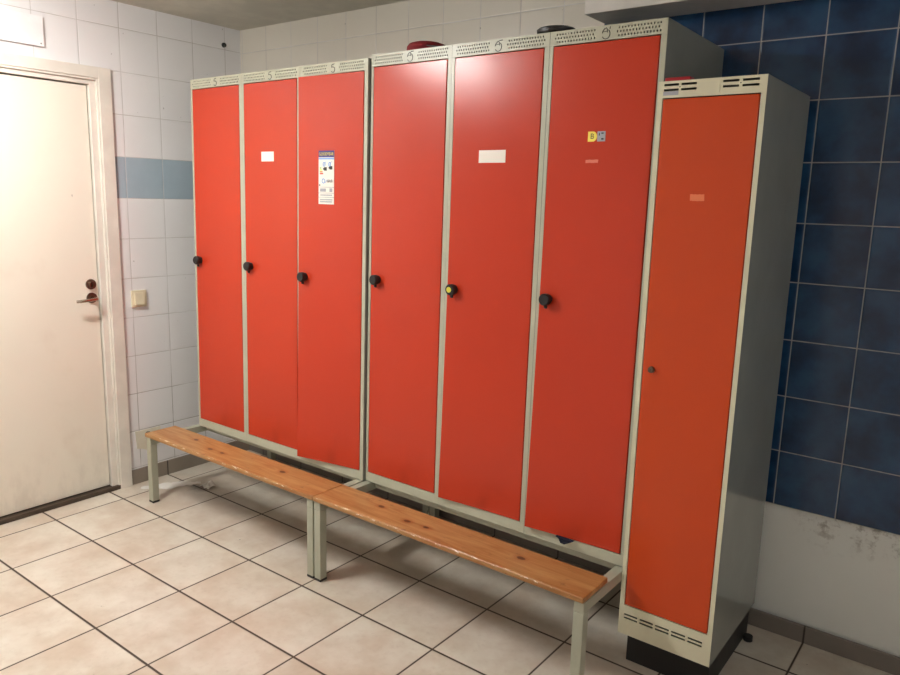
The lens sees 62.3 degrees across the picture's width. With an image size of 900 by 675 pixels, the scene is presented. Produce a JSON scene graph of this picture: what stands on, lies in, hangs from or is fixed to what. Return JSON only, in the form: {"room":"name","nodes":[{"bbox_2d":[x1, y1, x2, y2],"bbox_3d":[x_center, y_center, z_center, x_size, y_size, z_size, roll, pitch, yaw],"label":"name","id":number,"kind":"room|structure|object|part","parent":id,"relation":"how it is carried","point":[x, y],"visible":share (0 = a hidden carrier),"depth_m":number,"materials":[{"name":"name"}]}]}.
{"room":"changing room","nodes":[
{"label":"changing room","id":0,"kind":"room"},
{"bbox_2d":[0,0,240,469],"bbox_3d":[-2.517,-0.237,2.686,0.100,2.412,4.445,9,13,36],"label":"wall","id":1,"kind":"structure","parent":0,"point":[152,57],"depth_m":3.84,"materials":[{"name":"white tile"}]},
{"bbox_2d":[0,8,44,46],"bbox_3d":[-1.929,-1.326,3.132,0.016,0.127,0.420,9,13,36],"label":"cover plate","id":2,"kind":"object","parent":1,"relation":"attached to","point":[18,27],"visible":1,"depth_m":3.22,"materials":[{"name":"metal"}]},
{"bbox_2d":[0,52,132,524],"bbox_3d":[-1.992,-0.187,3.357,0.149,2.097,1.036,9,13,36],"label":"door","id":3,"kind":"structure","parent":1,"relation":"in","point":[65,428],"depth_m":3.52,"materials":[{"name":"beige paint"}]},
{"bbox_3d":[-1.758,-0.182,3.598,0.061,0.022,0.111,9,13,36],"label":"lever","id":4,"kind":"part","parent":3,"relation":"part of","materials":[{"name":"silver metal"}]},
{"bbox_3d":[-1.757,-0.194,3.654,0.007,0.052,0.052,9,13,36],"label":"handle","id":5,"kind":"part","parent":3,"relation":"part of","materials":[{"name":"brown metal"}]},
{"bbox_2d":[131,290,146,307],"bbox_3d":[-1.596,-0.200,3.828,0.019,0.086,0.082,9,13,36],"label":"light switch","id":6,"kind":"object","parent":1,"relation":"attached to","point":[138,297],"visible":1,"depth_m":3.82,"materials":[{"name":"beige plastic"}]},
{"bbox_2d":[135,426,159,449],"bbox_3d":[-1.613,0.542,3.983,0.004,0.112,0.144,9,13,36],"label":"wall patch","id":7,"kind":"structure","parent":1,"relation":"attached to","point":[141,441],"depth_m":3.95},
{"bbox_2d":[132,440,248,484],"bbox_3d":[-1.450,0.692,4.231,0.009,0.080,0.766,9,13,36],"label":"baseboard","id":8,"kind":"structure","parent":1,"relation":"attached to","point":[139,475],"depth_m":4.13,"materials":[{"name":"grey tile"}]},
{"bbox_2d":[111,0,407,30],"bbox_3d":[-0.466,-1.135,0.950,5.220,0.100,4.445,9,13,36],"label":"ceiling","id":9,"kind":"structure","parent":0,"point":[239,15],"depth_m":3.61,"materials":[{"name":"white paint"}]},
{"bbox_2d":[0,450,892,674],"bbox_3d":[-0.533,1.333,1.409,5.220,0.100,4.445,9,13,36],"label":"floor","id":10,"kind":"structure","parent":0,"point":[195,580],"depth_m":2.85,"materials":[{"name":"beige tile"}]},
{"bbox_2d":[141,481,200,488],"bbox_3d":[-1.476,0.781,3.944,0.298,0.006,0.088,-3,12,-24],"label":"paper","id":11,"kind":"object","parent":10,"relation":"on","point":[167,485],"visible":0.84,"depth_m":3.95,"materials":[{"name":"white paper"}]},
{"bbox_2d":[200,480,215,488],"bbox_3d":[-1.279,0.773,3.942,0.074,0.033,0.066,9,13,36],"label":"tissue","id":12,"kind":"object","parent":10,"relation":"on","point":[209,484],"visible":1,"depth_m":3.94,"materials":[{"name":"white paper"}]},
{"bbox_2d":[145,424,428,578],"bbox_3d":[-0.793,0.676,3.649,1.207,0.359,0.781,9,13,36],"label":"bench","id":13,"kind":"object","parent":10,"relation":"on","point":[268,470],"visible":0.53,"depth_m":3.34,"materials":[{"name":"brown wood"}]},
{"bbox_3d":[-1.479,0.669,3.711,0.035,0.296,0.035,9,13,36],"label":"leg","id":14,"kind":"part","parent":13,"relation":"part of","materials":[{"name":"grey metal"}]},
{"bbox_3d":[-1.250,0.462,3.971,0.035,0.041,0.774,9,13,36],"label":"rail","id":15,"kind":"part","parent":13,"relation":"part of","materials":[{"name":"grey metal"}]},
{"bbox_2d":[190,74,246,440],"bbox_3d":[-0.974,-0.392,3.794,0.390,1.720,0.545,9,13,36],"label":"locker","id":16,"kind":"object","parent":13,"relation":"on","point":[216,102],"visible":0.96,"depth_m":3.59,"materials":[{"name":"red metal"}]},
{"bbox_3d":[-1.250,-0.377,3.683,0.050,0.052,0.032,9,13,36],"label":"knob","id":17,"kind":"part","parent":16,"relation":"part of","materials":[{"name":"black plastic"}]},
{"bbox_2d":[241,66,300,459],"bbox_3d":[-0.663,-0.340,3.563,0.390,1.720,0.545,9,13,36],"label":"locker","id":18,"kind":"object","parent":13,"relation":"on","point":[269,97],"visible":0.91,"depth_m":3.37,"materials":[{"name":"red metal"}]},
{"bbox_3d":[-0.937,-0.325,3.450,0.050,0.052,0.032,9,13,36],"label":"knob","id":19,"kind":"part","parent":18,"relation":"part of","materials":[{"name":"black plastic"}]},
{"bbox_3d":[-1.031,0.577,4.291,0.035,0.290,0.035,9,13,36],"label":"leg","id":20,"kind":"part","parent":13,"relation":"part of","materials":[{"name":"grey metal"}]},
{"bbox_3d":[-0.822,0.542,3.582,1.128,0.030,0.030,9,13,36],"label":"long rail","id":21,"kind":"part","parent":13,"relation":"part of","materials":[{"name":"grey metal"}]},
{"bbox_3d":[-0.555,0.823,3.021,0.035,0.296,0.035,9,13,36],"label":"leg","id":22,"kind":"part","parent":13,"relation":"part of","materials":[{"name":"grey metal"}]},
{"bbox_2d":[297,58,370,480],"bbox_3d":[-0.359,-0.287,3.323,0.390,1.720,0.565,9,13,36],"label":"locker","id":23,"kind":"object","parent":13,"relation":"on","point":[334,98],"visible":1,"depth_m":3.12,"materials":[{"name":"red metal"}]},
{"bbox_3d":[-0.635,-0.256,3.202,0.041,0.052,0.032,9,13,36],"label":"knob","id":24,"kind":"part","parent":23,"relation":"part of","materials":[{"name":"black plastic"}]},
{"bbox_2d":[320,194,331,202],"bbox_3d":[-0.514,-0.576,3.088,0.069,0.033,0.001,9,12,33],"label":"label","id":25,"kind":"object","parent":23,"relation":"on","point":[320,194],"depth_m":3.09,"materials":[{"name":"white paper"}]},
{"bbox_3d":[-0.327,0.616,3.281,0.035,0.041,0.774,9,13,36],"label":"rail","id":26,"kind":"part","parent":13,"relation":"part of","materials":[{"name":"grey metal"}]},
{"bbox_3d":[-0.107,0.731,3.602,0.035,0.290,0.035,9,13,36],"label":"leg","id":27,"kind":"part","parent":13,"relation":"part of","materials":[{"name":"grey metal"}]},
{"bbox_2d":[313,481,621,674],"bbox_3d":[0.162,0.835,2.937,1.194,0.359,0.781,9,13,36],"label":"bench","id":28,"kind":"object","parent":10,"relation":"on","point":[586,588],"visible":0.62,"depth_m":2.60,"materials":[{"name":"brown wood"}]},
{"bbox_3d":[-0.521,0.829,2.996,0.035,0.296,0.035,9,13,36],"label":"leg","id":29,"kind":"part","parent":28,"relation":"part of","materials":[{"name":"grey metal"}]},
{"bbox_3d":[-0.293,0.621,3.256,0.035,0.041,0.774,9,13,36],"label":"rail","id":30,"kind":"part","parent":28,"relation":"part of","materials":[{"name":"grey metal"}]},
{"bbox_2d":[366,41,452,504],"bbox_3d":[-0.030,-0.266,3.102,0.394,1.776,0.545,9,13,36],"label":"locker","id":31,"kind":"object","parent":28,"relation":"on","point":[411,89],"depth_m":2.90,"materials":[{"name":"red metal"}]},
{"bbox_3d":[-0.301,-0.226,2.991,0.041,0.052,0.032,9,13,36],"label":"knob","id":32,"kind":"part","parent":31,"relation":"part of","materials":[{"name":"black plastic"}]},
{"bbox_3d":[-0.048,-1.094,2.811,0.244,0.043,0.176,9,13,36],"label":"cap","id":33,"kind":"part","parent":31,"relation":"part of","materials":[{"name":"red fabric"}]},
{"bbox_3d":[-0.073,0.736,3.576,0.035,0.290,0.035,9,13,36],"label":"leg","id":34,"kind":"part","parent":28,"relation":"part of","materials":[{"name":"grey metal"}]},
{"bbox_2d":[438,32,550,533],"bbox_3d":[0.283,-0.191,2.868,0.398,1.732,0.550,9,13,36],"label":"locker","id":35,"kind":"object","parent":28,"relation":"on","point":[499,87],"visible":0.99,"depth_m":2.67,"materials":[{"name":"red metal"}]},
{"bbox_3d":[0.006,-0.172,2.757,0.041,0.052,0.032,9,13,36],"label":"knob","id":36,"kind":"part","parent":35,"relation":"part of","materials":[{"name":"black plastic"}]},
{"bbox_2d":[537,25,574,33],"bbox_3d":[0.352,-1.010,2.458,0.134,0.024,0.125,9,12,36],"label":"dish","id":37,"kind":"object","parent":35,"relation":"on","point":[551,28],"visible":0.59,"depth_m":2.40,"materials":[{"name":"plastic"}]},
{"bbox_3d":[0.133,0.701,2.869,1.122,0.030,0.030,9,13,36],"label":"long rail","id":38,"kind":"part","parent":28,"relation":"part of","materials":[{"name":"grey metal"}]},
{"bbox_3d":[0.398,0.982,2.310,0.035,0.296,0.035,9,13,36],"label":"leg","id":39,"kind":"part","parent":28,"relation":"part of","materials":[{"name":"grey metal"}]},
{"bbox_3d":[0.626,0.774,2.570,0.035,0.041,0.774,9,13,36],"label":"rail","id":40,"kind":"part","parent":28,"relation":"part of","materials":[{"name":"grey metal"}]},
{"bbox_2d":[524,17,723,566],"bbox_3d":[0.599,-0.139,2.633,0.394,1.732,0.549,9,13,36],"label":"locker","id":41,"kind":"object","parent":28,"relation":"on","point":[603,81],"visible":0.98,"depth_m":2.43,"materials":[{"name":"red metal"}]},
{"bbox_3d":[0.320,-0.124,2.521,0.050,0.052,0.032,9,13,36],"label":"knob","id":42,"kind":"part","parent":41,"relation":"part of","materials":[{"name":"black plastic"}]},
{"bbox_2d":[556,535,573,543],"bbox_3d":[0.398,0.708,2.588,0.070,0.020,0.017,9,13,36],"label":"cloth","id":43,"kind":"object","parent":41,"relation":"hanging from","point":[563,540],"visible":1,"depth_m":2.59,"materials":[{"name":"blue fabric"}]},
{"bbox_3d":[0.449,-0.108,2.446,0.358,1.642,0.040,9,13,36],"label":"door","id":44,"kind":"part","parent":41,"relation":"part of","materials":[{"name":"red metal"}]},
{"bbox_3d":[0.459,-0.091,2.457,0.394,1.686,0.019,9,13,36],"label":"frame","id":45,"kind":"part","parent":41,"relation":"part of","materials":[{"name":"grey metal"}]},
{"bbox_2d":[618,74,809,674],"bbox_3d":[0.854,0.168,2.448,0.344,1.886,0.506,9,13,36],"label":"locker","id":46,"kind":"object","parent":10,"relation":"on","point":[728,155],"visible":1,"depth_m":2.26,"materials":[{"name":"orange metal"}]},
{"bbox_2d":[665,76,693,80],"bbox_3d":[0.673,-0.754,2.182,0.078,0.014,0.035,9,13,36],"label":"case","id":47,"kind":"object","parent":46,"relation":"on","point":[684,77],"visible":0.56,"depth_m":2.17,"materials":[{"name":"red plastic"}]},
{"bbox_3d":[0.714,0.111,2.251,0.272,1.609,0.016,9,13,36],"label":"door","id":48,"kind":"part","parent":46,"relation":"part of","materials":[{"name":"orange metal"}]},
{"bbox_3d":[0.715,0.111,2.252,0.307,1.614,0.019,9,13,36],"label":"frame","id":49,"kind":"part","parent":46,"relation":"part of","materials":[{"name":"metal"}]},
{"bbox_3d":[0.729,-0.705,2.094,0.058,0.035,0.002,9,13,36],"label":"holder plate","id":50,"kind":"part","parent":46,"relation":"part of","materials":[{"name":"beige"}]},
{"bbox_2d":[240,0,899,656],"bbox_3d":[0.826,-0.180,2.876,5.000,2.412,0.104,9,13,36],"label":"wall","id":51,"kind":"structure","parent":0,"point":[829,557],"depth_m":2.51,"materials":[{"name":"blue tile"}]},
{"bbox_2d":[249,445,899,674],"bbox_3d":[0.765,0.980,3.046,4.991,0.066,0.010,9,13,36],"label":"baseboard","id":52,"kind":"structure","parent":51,"relation":"attached to","point":[880,660],"depth_m":2.73,"materials":[{"name":"grey tile"}]},
{"bbox_2d":[585,0,796,24],"bbox_3d":[1.647,-1.095,1.905,2.785,0.215,0.185,9,13,36],"label":"trim","id":53,"kind":"structure","parent":51,"relation":"attached to","point":[607,12],"depth_m":2.59,"materials":[{"name":"beige paint"}]},
{"bbox_3d":[1.681,-0.268,2.143,2.795,1.924,0.015,9,13,36],"label":"blue tile panel","id":54,"kind":"part","parent":51,"relation":"part of","materials":[{"name":"blue tile"}]}
]}

